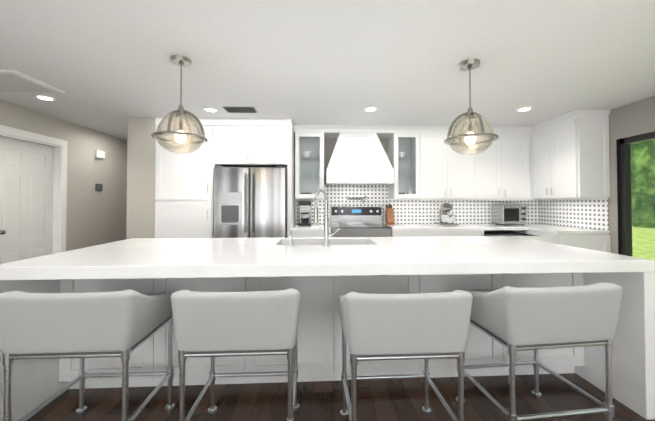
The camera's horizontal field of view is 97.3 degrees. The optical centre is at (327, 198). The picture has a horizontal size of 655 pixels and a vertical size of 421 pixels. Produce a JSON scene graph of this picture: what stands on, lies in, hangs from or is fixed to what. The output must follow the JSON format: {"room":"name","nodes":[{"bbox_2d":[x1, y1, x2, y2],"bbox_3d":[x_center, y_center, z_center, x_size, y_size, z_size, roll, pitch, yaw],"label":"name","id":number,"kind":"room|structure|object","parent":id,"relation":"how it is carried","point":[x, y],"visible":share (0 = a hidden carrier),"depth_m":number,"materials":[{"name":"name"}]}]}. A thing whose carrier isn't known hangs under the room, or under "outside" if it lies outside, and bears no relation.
{"room":"kitchen","nodes":[
{"label":"kitchen","id":0,"kind":"room"},
{"bbox_2d":[0,100,126,250],"bbox_3d":[-3.561,0.106,1.370,0.120,2.400,9.600,0,-1,-1],"label":"wall","id":1,"kind":"structure","parent":0,"point":[93,217],"depth_m":4.29,"materials":[{"name":"beige paint"}]},
{"bbox_2d":[0,125,67,263],"bbox_3d":[-3.603,0.278,3.437,0.148,2.125,0.950,0,-1,-1],"label":"door","id":2,"kind":"structure","parent":1,"relation":"attached to","point":[33,188],"depth_m":3.52,"materials":[{"name":"white wood"}]},
{"bbox_2d":[95,184,102,190],"bbox_3d":[-3.563,-0.167,4.496,0.027,0.110,0.120,0,-1,-1],"label":"thermostat","id":3,"kind":"object","parent":1,"relation":"attached to","point":[98,187],"visible":0.98,"depth_m":4.48,"materials":[{"name":"grey plastic"}]},
{"bbox_2d":[95,150,104,158],"bbox_3d":[-3.554,-0.682,4.504,0.044,0.120,0.160,0,-1,-1],"label":"door chime","id":4,"kind":"object","parent":1,"relation":"attached to","point":[100,154],"visible":1,"depth_m":4.48,"materials":[{"name":"white plastic"}]},
{"bbox_2d":[126,117,155,238],"bbox_3d":[-2.438,0.151,4.098,0.360,2.400,0.700,0,-1,-1],"label":"wall","id":5,"kind":"structure","parent":0,"point":[141,155],"depth_m":3.75,"materials":[{"name":"beige paint"}]},
{"bbox_2d":[272,248,279,283],"bbox_3d":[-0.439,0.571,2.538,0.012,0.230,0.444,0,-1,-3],"label":"countertop","id":6,"kind":"structure","parent":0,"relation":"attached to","point":[277,249],"depth_m":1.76,"materials":[{"name":"white stone"}]},
{"bbox_2d":[0,0,654,139],"bbox_3d":[-1.103,-1.142,1.501,9.700,0.100,10.700,0,-1,-1],"label":"ceiling","id":7,"kind":"structure","parent":0,"point":[108,67],"depth_m":2.21,"materials":[{"name":"white paint"}]},
{"bbox_2d":[0,69,64,93],"bbox_3d":[-3.056,-1.060,2.642,0.850,0.026,0.480,0,-1,-1],"label":"ceiling hatch","id":8,"kind":"object","parent":7,"relation":"attached to","point":[13,81],"visible":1,"depth_m":2.68,"materials":[{"name":"white paint"}]},
{"bbox_2d":[34,94,55,100],"bbox_3d":[-2.981,-1.059,3.044,0.170,0.014,0.170,0,-1,-1],"label":"recessed light","id":9,"kind":"object","parent":7,"relation":"in","point":[44,97],"visible":0.96,"depth_m":3.02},
{"bbox_2d":[151,55,207,153],"bbox_3d":[-1.141,-0.711,2.243,0.396,0.736,0.396,0,-1,-1],"label":"pendant light","id":10,"kind":"object","parent":7,"relation":"hanging from","point":[170,124],"visible":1,"depth_m":2.20,"materials":[{"name":"silver metal"}]},
{"bbox_2d":[203,107,217,111],"bbox_3d":[-1.390,-1.053,3.433,0.170,0.014,0.170,0,-1,-1],"label":"recessed light","id":11,"kind":"object","parent":7,"relation":"in","point":[210,109],"visible":0.92,"depth_m":3.40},
{"bbox_2d":[223,107,256,112],"bbox_3d":[-1.040,-1.052,3.442,0.360,0.016,0.180,0,-1,-1],"label":"ceiling vent","id":12,"kind":"object","parent":7,"relation":"in","point":[240,109],"visible":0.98,"depth_m":3.42,"materials":[{"name":"grey metal"}]},
{"bbox_2d":[363,106,377,111],"bbox_3d":[0.511,-1.053,3.420,0.170,0.014,0.170,0,-1,-1],"label":"recessed light","id":13,"kind":"object","parent":7,"relation":"in","point":[370,109],"visible":0.94,"depth_m":3.40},
{"bbox_2d":[444,59,498,154],"bbox_3d":[1.138,-0.710,2.299,0.396,0.736,0.396,0,-1,-1],"label":"pendant light","id":14,"kind":"object","parent":7,"relation":"hanging from","point":[480,127],"visible":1,"depth_m":2.25,"materials":[{"name":"silver metal"}]},
{"bbox_2d":[516,106,532,111],"bbox_3d":[2.331,-1.053,3.415,0.170,0.014,0.170,0,-1,-1],"label":"recessed light","id":15,"kind":"object","parent":7,"relation":"in","point":[525,108],"visible":0.98,"depth_m":3.40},
{"bbox_2d":[276,252,379,283],"bbox_3d":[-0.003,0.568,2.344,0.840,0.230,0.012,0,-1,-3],"label":"countertop","id":16,"kind":"structure","parent":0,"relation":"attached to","point":[291,267],"depth_m":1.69,"materials":[{"name":"white stone"}]},
{"bbox_2d":[27,373,654,420],"bbox_3d":[-1.178,1.358,1.458,9.550,0.100,10.700,0,-1,-1],"label":"floor","id":17,"kind":"structure","parent":0,"point":[390,399],"depth_m":1.86,"materials":[{"name":"brown wood"}]},
{"bbox_2d":[0,289,174,420],"bbox_3d":[-1.235,0.878,1.574,0.632,0.864,0.539,0,-1,-1],"label":"stool","id":18,"kind":"object","parent":17,"relation":"on","point":[124,324],"visible":0.9,"depth_m":1.34,"materials":[{"name":"white leather"}]},
{"bbox_2d":[155,118,214,237],"bbox_3d":[-1.875,0.152,4.107,0.759,2.398,0.704,0,-1,-1],"label":"tall cabinet","id":19,"kind":"object","parent":17,"relation":"on","point":[183,182],"depth_m":3.76,"materials":[{"name":"white wood"}]},
{"bbox_2d":[170,288,300,420],"bbox_3d":[-0.440,0.878,1.585,0.608,0.864,0.518,0,-1,-1],"label":"stool","id":20,"kind":"object","parent":17,"relation":"on","point":[212,325],"visible":1,"depth_m":1.35,"materials":[{"name":"white leather"}]},
{"bbox_2d":[213,166,286,237],"bbox_3d":[-1.016,0.470,4.039,0.936,1.760,0.777,0,-1,-1],"label":"fridge","id":21,"kind":"object","parent":17,"relation":"on","point":[250,202],"visible":0.52,"depth_m":3.72,"materials":[{"name":"silver metal"}]},
{"bbox_2d":[291,226,330,236],"bbox_3d":[-0.225,0.897,4.166,0.528,0.910,0.644,0,-1,-1],"label":"base cabinet","id":22,"kind":"object","parent":17,"relation":"on","point":[298,231],"depth_m":3.85,"materials":[{"name":"white wood"}]},
{"bbox_2d":[298,201,310,225],"bbox_3d":[-0.331,0.222,4.244,0.180,0.360,0.250,0,-1,-1],"label":"coffee maker","id":23,"kind":"object","parent":22,"relation":"on","point":[304,213],"visible":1,"depth_m":4.28,"materials":[{"name":"silver metal"}]},
{"bbox_2d":[56,264,587,397],"bbox_3d":[0.022,1.011,2.436,3.648,0.625,0.868,0,-1,-3],"label":"kitchen island","id":24,"kind":"object","parent":17,"relation":"on","point":[319,332],"depth_m":2.00,"materials":[{"name":"wood"}]},
{"bbox_2d":[332,280,351,283],"bbox_3d":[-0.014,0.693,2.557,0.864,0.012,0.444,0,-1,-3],"label":"island countertop","id":25,"kind":"structure","parent":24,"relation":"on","point":[333,281],"depth_m":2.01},
{"bbox_2d":[288,189,339,246],"bbox_3d":[-0.107,0.152,2.362,0.416,0.458,0.201,0,-1,-3],"label":"island faucet","id":26,"kind":"object","parent":25,"relation":"on","point":[327,234],"visible":1,"depth_m":2.29,"materials":[{"name":"silver metal"}]},
{"bbox_2d":[330,206,391,236],"bbox_3d":[0.452,0.734,4.133,0.812,1.235,0.713,0,-1,-1],"label":"range","id":27,"kind":"object","parent":17,"relation":"on","point":[357,221],"visible":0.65,"depth_m":4.42,"materials":[{"name":"silver metal"}]},
{"bbox_2d":[338,290,472,420],"bbox_3d":[0.373,0.877,1.556,0.608,0.864,0.518,0,-1,-1],"label":"stool","id":28,"kind":"object","parent":17,"relation":"on","point":[425,326],"visible":1,"depth_m":1.32,"materials":[{"name":"white leather"}]},
{"bbox_2d":[390,226,442,236],"bbox_3d":[1.207,0.898,4.201,0.688,0.910,0.644,0,-1,-1],"label":"base cabinet","id":29,"kind":"object","parent":17,"relation":"on","point":[397,231],"depth_m":3.89,"materials":[{"name":"white wood"}]},
{"bbox_2d":[385,203,394,224],"bbox_3d":[0.933,0.241,4.326,0.100,0.325,0.201,0,-1,-1],"label":"knife block","id":30,"kind":"object","parent":29,"relation":"on","point":[389,215],"visible":1,"depth_m":4.27,"materials":[{"name":"brown wood"}]},
{"bbox_2d":[439,226,490,235],"bbox_3d":[1.799,0.898,4.215,0.753,0.910,0.644,0,-1,-1],"label":"base cabinet","id":31,"kind":"object","parent":17,"relation":"on","point":[447,230],"depth_m":3.91,"materials":[{"name":"white wood"}]},
{"bbox_2d":[435,203,457,225],"bbox_3d":[1.760,0.237,4.262,0.220,0.332,0.315,0,-1,-1],"label":"stand mixer","id":32,"kind":"object","parent":31,"relation":"on","point":[446,218],"visible":1,"depth_m":4.16,"materials":[{"name":"silver metal"}]},
{"bbox_2d":[483,226,514,229],"bbox_3d":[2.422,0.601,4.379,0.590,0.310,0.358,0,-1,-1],"label":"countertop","id":33,"kind":"structure","parent":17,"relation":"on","point":[484,227],"depth_m":3.91,"materials":[{"name":"white stone"}]},
{"bbox_2d":[492,204,526,224],"bbox_3d":[2.763,0.247,4.363,0.370,0.315,0.323,0,-1,-1],"label":"toaster oven","id":34,"kind":"object","parent":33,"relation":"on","point":[503,214],"visible":1,"depth_m":4.25,"materials":[{"name":"silver metal"}]},
{"bbox_2d":[456,283,622,420],"bbox_3d":[1.159,0.880,1.677,0.650,0.864,0.542,0,-1,-7],"label":"stool","id":35,"kind":"object","parent":17,"relation":"on","point":[512,320],"visible":0.92,"depth_m":1.44,"materials":[{"name":"white leather"}]},
{"bbox_2d":[515,226,566,233],"bbox_3d":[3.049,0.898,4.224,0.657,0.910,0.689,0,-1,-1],"label":"countertop","id":36,"kind":"structure","parent":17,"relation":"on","point":[518,229],"depth_m":3.92,"materials":[{"name":"white stone"}]},
{"bbox_2d":[523,230,610,252],"bbox_3d":[3.040,0.890,3.698,0.702,0.910,0.506,0,-1,-1],"label":"base cabinet","id":37,"kind":"object","parent":17,"relation":"on","point":[598,240],"depth_m":3.45,"materials":[{"name":"white wood"}]},
{"bbox_2d":[324,138,387,184],"bbox_3d":[0.521,0.159,4.581,6.300,2.400,0.120,0,-1,-1],"label":"wall","id":38,"kind":"structure","parent":0,"point":[329,145],"depth_m":4.53,"materials":[{"name":"beige paint"}]},
{"bbox_2d":[215,118,294,169],"bbox_3d":[-1.018,-0.742,4.143,0.956,0.608,0.704,0,-1,-1],"label":"upper cabinet","id":39,"kind":"object","parent":38,"relation":"attached to","point":[239,142],"depth_m":3.80,"materials":[{"name":"white wood"}]},
{"bbox_2d":[347,196,366,203],"bbox_3d":[0.459,0.024,4.431,0.332,0.145,0.160,0,-1,-1],"label":"pot filler","id":40,"kind":"object","parent":38,"relation":"attached to","point":[364,197],"visible":0.98,"depth_m":4.39,"materials":[{"name":"silver metal"}]},
{"bbox_2d":[407,126,470,197],"bbox_3d":[1.737,-0.516,4.369,0.925,1.053,0.367,0,-1,-1],"label":"upper cabinet","id":41,"kind":"object","parent":38,"relation":"attached to","point":[434,170],"depth_m":4.19,"materials":[{"name":"white wood"}]},
{"bbox_2d":[471,126,534,197],"bbox_3d":[2.540,-0.516,4.371,0.935,1.053,0.402,0,-1,-1],"label":"upper cabinet","id":42,"kind":"object","parent":38,"relation":"attached to","point":[506,169],"depth_m":4.21,"materials":[{"name":"white wood"}]},
{"bbox_2d":[323,125,394,185],"bbox_3d":[0.421,-0.624,4.061,0.968,0.848,0.240,0,-1,-1],"label":"range hood","id":43,"kind":"object","parent":0,"relation":"attached to","point":[359,158],"depth_m":4.05,"materials":[{"name":"white metal"}]},
{"bbox_2d":[368,244,375,251],"bbox_3d":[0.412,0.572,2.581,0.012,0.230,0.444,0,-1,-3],"label":"countertop","id":44,"kind":"structure","parent":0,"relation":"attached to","point":[370,249],"depth_m":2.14,"materials":[{"name":"white stone"}]},
{"bbox_2d":[608,96,654,253],"bbox_3d":[3.542,0.096,0.730,0.150,2.400,7.970,0,-1,-1],"label":"wall","id":45,"kind":"structure","parent":0,"point":[632,119],"depth_m":3.36,"materials":[{"name":"beige paint"}]},
{"bbox_2d":[531,110,609,197],"bbox_3d":[3.191,-0.524,3.857,0.393,1.053,0.780,0,-1,-1],"label":"upper cabinet","id":46,"kind":"object","parent":45,"relation":"attached to","point":[553,174],"depth_m":3.52,"materials":[{"name":"white wood"}]},
{"bbox_2d":[616,132,654,256],"bbox_3d":[3.559,0.270,0.062,0.150,2.030,6.640,0,-1,-1],"label":"sliding door","id":47,"kind":"structure","parent":45,"relation":"attached to","point":[624,171],"depth_m":3.33,"materials":[{"name":"clear glass"}]},
{"label":"outside","id":48,"kind":"structure","parent":0,"visible":0},
{"bbox_2d":[631,139,654,228],"bbox_3d":[17.009,-4.129,5.348,0.100,13.000,42.000,0,-1,-1],"label":"trees","id":49,"kind":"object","parent":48,"point":[642,175],"depth_m":15.24,"materials":[{"name":"green plant"}]},
{"bbox_2d":[632,227,654,260],"bbox_3d":[10.241,1.448,5.089,13.440,0.080,42.000,0,-1,-1],"label":"ground","id":50,"kind":"structure","parent":48,"point":[636,237],"depth_m":9.49,"materials":[{"name":"green plant"}]}
]}

